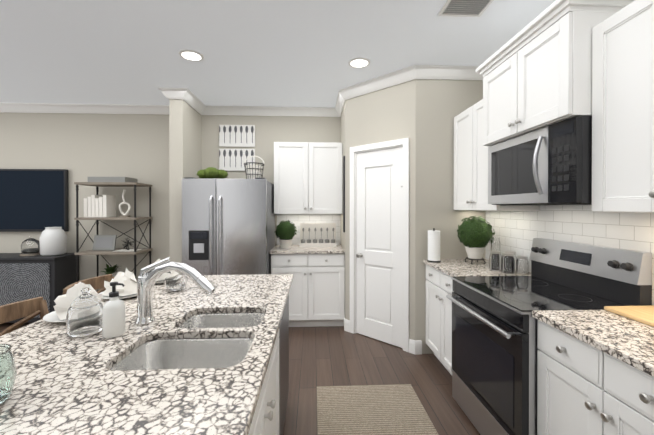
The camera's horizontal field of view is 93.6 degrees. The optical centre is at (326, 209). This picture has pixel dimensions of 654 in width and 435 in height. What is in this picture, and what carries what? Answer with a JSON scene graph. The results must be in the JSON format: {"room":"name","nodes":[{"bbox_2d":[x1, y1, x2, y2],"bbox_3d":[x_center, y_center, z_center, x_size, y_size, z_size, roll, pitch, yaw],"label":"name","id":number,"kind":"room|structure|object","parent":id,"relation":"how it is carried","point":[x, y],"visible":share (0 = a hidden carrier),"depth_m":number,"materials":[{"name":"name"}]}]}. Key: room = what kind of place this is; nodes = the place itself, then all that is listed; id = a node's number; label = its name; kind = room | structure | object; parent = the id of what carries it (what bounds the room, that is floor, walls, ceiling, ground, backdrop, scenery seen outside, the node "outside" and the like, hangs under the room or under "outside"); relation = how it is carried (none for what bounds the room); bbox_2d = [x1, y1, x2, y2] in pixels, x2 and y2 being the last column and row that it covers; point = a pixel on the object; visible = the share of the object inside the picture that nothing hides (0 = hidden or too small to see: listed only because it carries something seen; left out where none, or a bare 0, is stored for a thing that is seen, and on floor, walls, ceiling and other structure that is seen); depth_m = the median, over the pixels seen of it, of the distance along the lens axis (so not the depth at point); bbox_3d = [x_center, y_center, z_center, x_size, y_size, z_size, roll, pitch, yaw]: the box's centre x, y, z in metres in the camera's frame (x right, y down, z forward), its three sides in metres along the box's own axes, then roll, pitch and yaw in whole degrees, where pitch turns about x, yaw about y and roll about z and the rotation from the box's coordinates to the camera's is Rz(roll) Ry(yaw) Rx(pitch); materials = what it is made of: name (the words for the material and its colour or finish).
{"room":"kitchen","nodes":[
{"label":"kitchen","id":0,"kind":"room"},
{"bbox_2d":[168,99,203,274],"bbox_3d":[-1.740,0.015,3.805,0.150,2.760,0.580,0,0,-3],"label":"wall","id":1,"kind":"structure","parent":0,"point":[185,124],"depth_m":3.52,"materials":[{"name":"beige paint"}]},
{"bbox_2d":[0,64,482,116],"bbox_3d":[-1.968,-1.299,0.452,7.260,0.105,7.270,0,0,-3],"label":"crown molding","id":2,"kind":"structure","parent":1,"relation":"attached to","point":[394,78],"depth_m":3.95,"materials":[{"name":"white wood"}]},
{"bbox_2d":[0,107,435,314],"bbox_3d":[-2.056,0.013,4.166,7.410,2.760,0.150,0,0,-3],"label":"wall","id":3,"kind":"structure","parent":0,"point":[163,155],"depth_m":4.04,"materials":[{"name":"beige paint"}]},
{"bbox_2d":[0,169,68,231],"bbox_3d":[-4.119,-0.118,3.964,1.470,0.805,0.050,0,0,-3],"label":"wall-mounted tv","id":4,"kind":"object","parent":3,"relation":"attached to","point":[33,200],"visible":1,"depth_m":3.95,"materials":[{"name":"black plastic"}]},
{"bbox_2d":[219,149,254,170],"bbox_3d":[-1.203,-0.666,4.114,0.470,0.290,0.020,0,0,-3],"label":"framed artwork","id":5,"kind":"object","parent":3,"relation":"attached to","point":[232,159],"visible":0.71,"depth_m":4.10},
{"bbox_2d":[219,125,254,146],"bbox_3d":[-1.203,-0.986,4.113,0.470,0.290,0.020,0,0,-3],"label":"framed artwork","id":6,"kind":"object","parent":3,"relation":"attached to","point":[236,135],"visible":0.86,"depth_m":4.10},
{"bbox_2d":[274,142,342,213],"bbox_3d":[-0.240,-0.393,3.986,0.862,0.905,0.362,0,0,-3],"label":"upper cabinet","id":7,"kind":"object","parent":3,"relation":"attached to","point":[308,177],"visible":1,"depth_m":3.84,"materials":[{"name":"white wood"}]},
{"bbox_2d":[277,214,340,244],"bbox_3d":[-0.247,0.268,4.168,0.864,0.418,0.006,0,0,-3],"label":"backsplash","id":8,"kind":"structure","parent":3,"relation":"attached to","point":[296,219],"depth_m":4.17,"materials":[{"name":"tile"}]},
{"bbox_2d":[0,322,479,434],"bbox_3d":[-1.873,1.433,0.567,7.460,0.050,7.470,0,0,-3],"label":"floor","id":9,"kind":"structure","parent":0,"point":[329,356],"depth_m":2.64,"materials":[{"name":"brown wood"}]},
{"bbox_2d":[0,297,48,335],"bbox_3d":[-1.148,0.914,1.312,0.576,0.984,0.471,0,0,-3],"label":"stool","id":10,"kind":"object","parent":9,"relation":"on","point":[28,309],"visible":0.23,"depth_m":1.40,"materials":[{"name":"brown wood"}]},
{"bbox_2d":[0,253,75,322],"bbox_3d":[-4.065,0.980,3.776,1.690,0.830,0.422,0,0,-3],"label":"sideboard","id":11,"kind":"object","parent":9,"relation":"on","point":[48,279],"visible":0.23,"depth_m":3.62,"materials":[{"name":"black wood"}]},
{"bbox_2d":[20,227,66,255],"bbox_3d":[-3.516,0.391,3.809,0.500,0.345,0.257,0,0,-3],"label":"decor","id":12,"kind":"object","parent":11,"relation":"on","point":[51,241],"visible":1,"depth_m":3.73,"materials":[{"name":"white ceramic"}]},
{"bbox_2d":[62,274,113,294],"bbox_3d":[-1.170,0.912,1.821,0.576,0.984,0.471,0,0,-3],"label":"stool","id":13,"kind":"object","parent":9,"relation":"on","point":[95,283],"visible":0.12,"depth_m":1.90,"materials":[{"name":"brown wood"}]},
{"bbox_2d":[74,182,152,290],"bbox_3d":[-2.642,0.535,3.837,0.710,1.720,0.380,0,0,-3],"label":"etagere shelf","id":14,"kind":"object","parent":9,"relation":"on","point":[97,253],"visible":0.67,"depth_m":3.67,"materials":[{"name":"black metal"}]},
{"bbox_2d":[84,177,140,276],"bbox_3d":[-2.646,0.264,3.819,0.600,1.320,0.295,0,0,-3],"label":"decor","id":15,"kind":"object","parent":14,"relation":"on","point":[99,205],"visible":0.9,"depth_m":3.77,"materials":[{"name":"white ceramic"}]},
{"bbox_2d":[112,277,292,434],"bbox_3d":[-0.509,0.956,0.760,0.662,0.900,2.880,0,0,-3],"label":"kitchen island","id":16,"kind":"object","parent":9,"relation":"on","point":[199,353],"depth_m":1.21,"materials":[{"name":"painted wood"},{"name":"satin nickel"}]},
{"bbox_2d":[0,274,291,434],"bbox_3d":[-0.695,0.527,0.750,1.030,0.100,2.940,0,0,-3],"label":"island countertop","id":17,"kind":"structure","parent":16,"relation":"on","point":[64,384],"depth_m":0.85,"materials":[{"name":"white stone"}]},
{"bbox_2d":[0,344,16,404],"bbox_3d":[-0.844,0.412,0.738,0.140,0.127,0.140,0,0,-3],"label":"glass jar","id":18,"kind":"object","parent":17,"relation":"on","point":[8,372],"visible":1,"depth_m":0.75,"materials":[{"name":"teal"}]},
{"bbox_2d":[43,282,103,321],"bbox_3d":[-1.097,0.397,1.362,0.242,0.152,0.242,0,0,-3],"label":"place setting","id":19,"kind":"object","parent":17,"relation":"on","point":[65,301],"visible":0.46,"depth_m":1.31,"materials":[{"name":"white ceramic"}]},
{"bbox_2d":[66,287,102,336],"bbox_3d":[-0.934,0.389,1.189,0.120,0.171,0.119,0,0,-3],"label":"glass cloche","id":20,"kind":"object","parent":17,"relation":"on","point":[84,316],"visible":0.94,"depth_m":1.15,"materials":[{"name":"clear glass"}]},
{"bbox_2d":[102,282,124,337],"bbox_3d":[-0.804,0.375,1.165,0.080,0.199,0.072,0,0,-3],"label":"soap dispenser","id":21,"kind":"object","parent":17,"relation":"on","point":[113,317],"visible":1,"depth_m":1.14,"materials":[{"name":"white"}]},
{"bbox_2d":[99,268,136,298],"bbox_3d":[-1.111,0.397,1.682,0.242,0.150,0.242,0,0,-3],"label":"place setting","id":22,"kind":"object","parent":17,"relation":"on","point":[127,278],"visible":0.67,"depth_m":1.63,"materials":[{"name":"white ceramic"}]},
{"bbox_2d":[154,258,181,283],"bbox_3d":[-1.086,0.396,2.023,0.242,0.150,0.242,0,0,-3],"label":"place setting","id":23,"kind":"object","parent":17,"relation":"on","point":[162,277],"visible":0.17,"depth_m":1.97,"materials":[{"name":"white ceramic"}]},
{"bbox_2d":[128,257,219,324],"bbox_3d":[-0.629,0.336,1.274,0.353,0.276,0.132,0,0,-3],"label":"faucet","id":24,"kind":"object","parent":17,"relation":"on","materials":[{"name":"silver metal"}]},
{"bbox_2d":[164,276,187,290],"bbox_3d":[-0.886,0.437,1.802,0.124,0.070,0.124,0,0,-3],"label":"glass bowl","id":25,"kind":"object","parent":17,"relation":"on","point":[175,283],"visible":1,"depth_m":1.76,"materials":[{"name":"clear glass"}]},
{"bbox_2d":[182,177,274,274],"bbox_3d":[-1.131,0.523,3.684,0.905,1.745,0.838,0,0,-3],"label":"refrigerator","id":26,"kind":"object","parent":9,"relation":"on","point":[228,226],"visible":0.58,"depth_m":3.33,"materials":[{"name":"grey metal"}]},
{"bbox_2d":[196,167,227,178],"bbox_3d":[-1.335,-0.415,3.585,0.360,0.157,0.260,0,0,-3],"label":"moss bowl","id":27,"kind":"object","parent":26,"relation":"on","point":[210,173],"visible":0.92,"depth_m":3.52,"materials":[{"name":"green plant"}]},
{"bbox_2d":[244,156,264,178],"bbox_3d":[-0.855,-0.486,3.611,0.242,0.296,0.240,0,0,-3],"label":"wire basket","id":28,"kind":"object","parent":26,"relation":"on","point":[252,171],"visible":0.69,"depth_m":3.53,"materials":[{"name":"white metal"}]},
{"bbox_2d":[269,245,344,326],"bbox_3d":[-0.239,0.937,3.854,0.872,0.915,0.636,0,0,-3],"label":"base cabinet","id":29,"kind":"object","parent":9,"relation":"on","point":[317,294],"visible":0.88,"depth_m":3.58,"materials":[{"name":"white wood"}]},
{"bbox_2d":[274,220,296,248],"bbox_3d":[-0.516,0.306,3.829,0.275,0.345,0.273,0,0,-3],"label":"topiary","id":30,"kind":"object","parent":29,"relation":"on","point":[285,232],"visible":1,"depth_m":3.76,"materials":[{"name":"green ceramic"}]},
{"bbox_2d":[300,223,336,246],"bbox_3d":[-0.116,0.329,3.978,0.470,0.299,0.120,0,0,-3],"label":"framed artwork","id":31,"kind":"object","parent":29,"relation":"on","point":[317,234],"visible":1,"depth_m":4.02,"materials":[{"name":"white wood"}]},
{"bbox_2d":[317,384,438,434],"bbox_3d":[0.328,1.397,1.629,0.750,0.012,1.600,0,0,-3],"label":"rug","id":32,"kind":"object","parent":9,"relation":"on","point":[395,409],"visible":0.94,"depth_m":2.11,"materials":[{"name":"beige fabric"}]},
{"bbox_2d":[423,259,530,374],"bbox_3d":[1.250,0.942,2.628,0.636,0.915,0.715,0,0,-3],"label":"base cabinet","id":33,"kind":"object","parent":9,"relation":"on","point":[439,275],"visible":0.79,"depth_m":2.62,"materials":[{"name":"white wood"}]},
{"bbox_2d":[427,228,440,262],"bbox_3d":[0.995,0.328,2.855,0.120,0.310,0.120,0,0,-3],"label":"paper towel","id":34,"kind":"object","parent":33,"relation":"on","point":[434,245],"visible":1,"depth_m":2.81,"materials":[{"name":"white paper"}]},
{"bbox_2d":[457,216,494,264],"bbox_3d":[1.327,0.269,2.754,0.298,0.428,0.305,0,0,-3],"label":"topiary","id":35,"kind":"object","parent":33,"relation":"on","point":[475,235],"visible":1,"depth_m":2.67,"materials":[{"name":"green plant"}]},
{"bbox_2d":[491,237,499,248],"bbox_3d":[1.413,0.359,2.573,0.069,0.250,0.069,0,0,-12],"label":"outlet","id":36,"kind":"object","parent":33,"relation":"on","point":[495,242],"depth_m":2.55,"materials":[{"name":"white plastic"}]},
{"bbox_2d":[489,249,528,273],"bbox_3d":[1.422,0.409,2.411,0.179,0.150,0.244,0,0,-18],"label":"glass canister","id":37,"kind":"object","parent":33,"relation":"on","point":[509,262],"depth_m":2.34,"materials":[{"name":"clear glass"}]},
{"bbox_2d":[446,238,651,434],"bbox_3d":[1.232,0.807,1.884,0.717,1.190,0.763,0,0,-3],"label":"range","id":38,"kind":"object","parent":9,"relation":"on","point":[494,353],"visible":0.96,"depth_m":1.74,"materials":[{"name":"silver metal"}]},
{"bbox_2d":[537,322,653,434],"bbox_3d":[1.332,0.963,1.133,0.604,0.886,0.741,0,0,-3],"label":"base cabinet","id":39,"kind":"object","parent":9,"relation":"on","point":[595,372],"depth_m":1.22,"materials":[{"name":"white painted wood"},{"name":"satin nickel"}]},
{"bbox_2d":[532,310,653,377],"bbox_3d":[1.351,0.508,0.452,0.625,0.030,2.100,0,0,-3],"label":"countertop","id":40,"kind":"structure","parent":39,"relation":"on","point":[629,341],"depth_m":1.23,"materials":[{"name":"white stone"}]},
{"bbox_2d":[604,306,653,326],"bbox_3d":[1.479,0.479,1.338,0.255,0.019,0.325,0,0,-3],"label":"cutting board","id":41,"kind":"object","parent":40,"relation":"on","point":[643,314],"visible":0.96,"depth_m":1.41,"materials":[{"name":"beige wood"}]},
{"bbox_2d":[0,0,555,106],"bbox_3d":[-1.873,-1.377,0.555,7.460,0.050,7.470,0,0,-3],"label":"ceiling","id":42,"kind":"structure","parent":0,"point":[297,53],"depth_m":2.55,"materials":[{"name":"white paint"}]},
{"bbox_2d":[178,49,203,61],"bbox_3d":[-1.196,-1.356,2.712,0.210,0.010,0.210,0,0,-3],"label":"recessed light","id":43,"kind":"object","parent":42,"relation":"in","point":[191,55],"visible":1,"depth_m":2.70,"materials":[{"name":"white"}]},
{"bbox_2d":[348,57,370,68],"bbox_3d":[0.299,-1.356,2.848,0.210,0.010,0.210,0,0,-3],"label":"recessed light","id":44,"kind":"object","parent":42,"relation":"in","point":[359,62],"visible":1,"depth_m":2.83,"materials":[{"name":"white"}]},
{"bbox_2d":[437,0,493,17],"bbox_3d":[0.926,-1.351,2.025,0.300,0.013,0.250,0,0,-3],"label":"ceiling vent","id":45,"kind":"object","parent":42,"relation":"in","point":[466,8],"visible":0.98,"depth_m":2.07,"materials":[{"name":"white metal"}]},
{"bbox_2d":[400,79,415,339],"bbox_3d":[0.810,0.018,3.095,0.098,2.760,0.058,0,0,-3],"label":"wall","id":46,"kind":"structure","parent":0,"point":[407,89],"depth_m":2.99,"materials":[{"name":"beige paint"}]},
{"bbox_2d":[343,156,344,231],"bbox_3d":[0.199,-0.179,3.614,0.019,0.890,0.070,0,0,-3],"label":"board","id":47,"kind":"object","parent":46,"relation":"attached to","point":[343,193],"visible":1,"depth_m":3.58,"materials":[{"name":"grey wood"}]},
{"bbox_2d":[350,138,408,351],"bbox_3d":[0.564,0.347,3.285,0.725,2.100,0.116,0,0,42],"label":"door frame","id":48,"kind":"structure","parent":46,"relation":"attached to","point":[403,143],"depth_m":3.11,"materials":[{"name":"white wood"}]},
{"bbox_2d":[356,147,402,347],"bbox_3d":[0.549,0.381,3.263,0.448,2.017,0.450,0,0,-3],"label":"pantry door","id":49,"kind":"structure","parent":46,"relation":"in","point":[379,244],"depth_m":3.25,"materials":[{"name":"white wood"}]},
{"bbox_2d":[344,318,421,354],"bbox_3d":[-2.419,1.331,3.448,6.620,0.130,1.264,0,0,-3],"label":"baseboard","id":50,"kind":"structure","parent":46,"relation":"attached to","point":[415,347],"depth_m":2.98,"materials":[{"name":"white wood"}]},
{"bbox_2d":[436,80,653,305],"bbox_3d":[1.730,0.028,0.614,0.156,2.760,7.260,0,0,-3],"label":"wall","id":51,"kind":"structure","parent":0,"point":[517,232],"depth_m":2.53,"materials":[{"name":"tile"}]},
{"bbox_2d":[454,99,539,210],"bbox_3d":[1.387,-0.441,2.623,0.362,0.900,0.705,0,0,-3],"label":"upper cabinet","id":52,"kind":"object","parent":51,"relation":"attached to","point":[470,172],"visible":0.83,"depth_m":2.62,"materials":[{"name":"white wood"}]},
{"bbox_2d":[476,0,634,145],"bbox_3d":[1.363,-0.753,1.883,0.475,0.582,0.835,0,0,-3],"label":"upper cabinet","id":53,"kind":"object","parent":51,"relation":"attached to","point":[536,72],"visible":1,"depth_m":1.66,"materials":[{"name":"white wood"}]},
{"bbox_2d":[488,116,591,205],"bbox_3d":[1.366,-0.243,1.886,0.448,0.432,0.761,0,0,-3],"label":"microwave","id":54,"kind":"object","parent":53,"relation":"attached to","point":[550,165],"visible":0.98,"depth_m":1.70,"materials":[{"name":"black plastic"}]},
{"bbox_2d":[592,0,653,212],"bbox_3d":[1.468,-0.435,1.144,0.330,0.900,0.721,0,0,-3],"label":"upper cabinet","id":55,"kind":"object","parent":51,"relation":"attached to","point":[622,110],"visible":1,"depth_m":1.31,"materials":[{"name":"white wood"}]}
]}

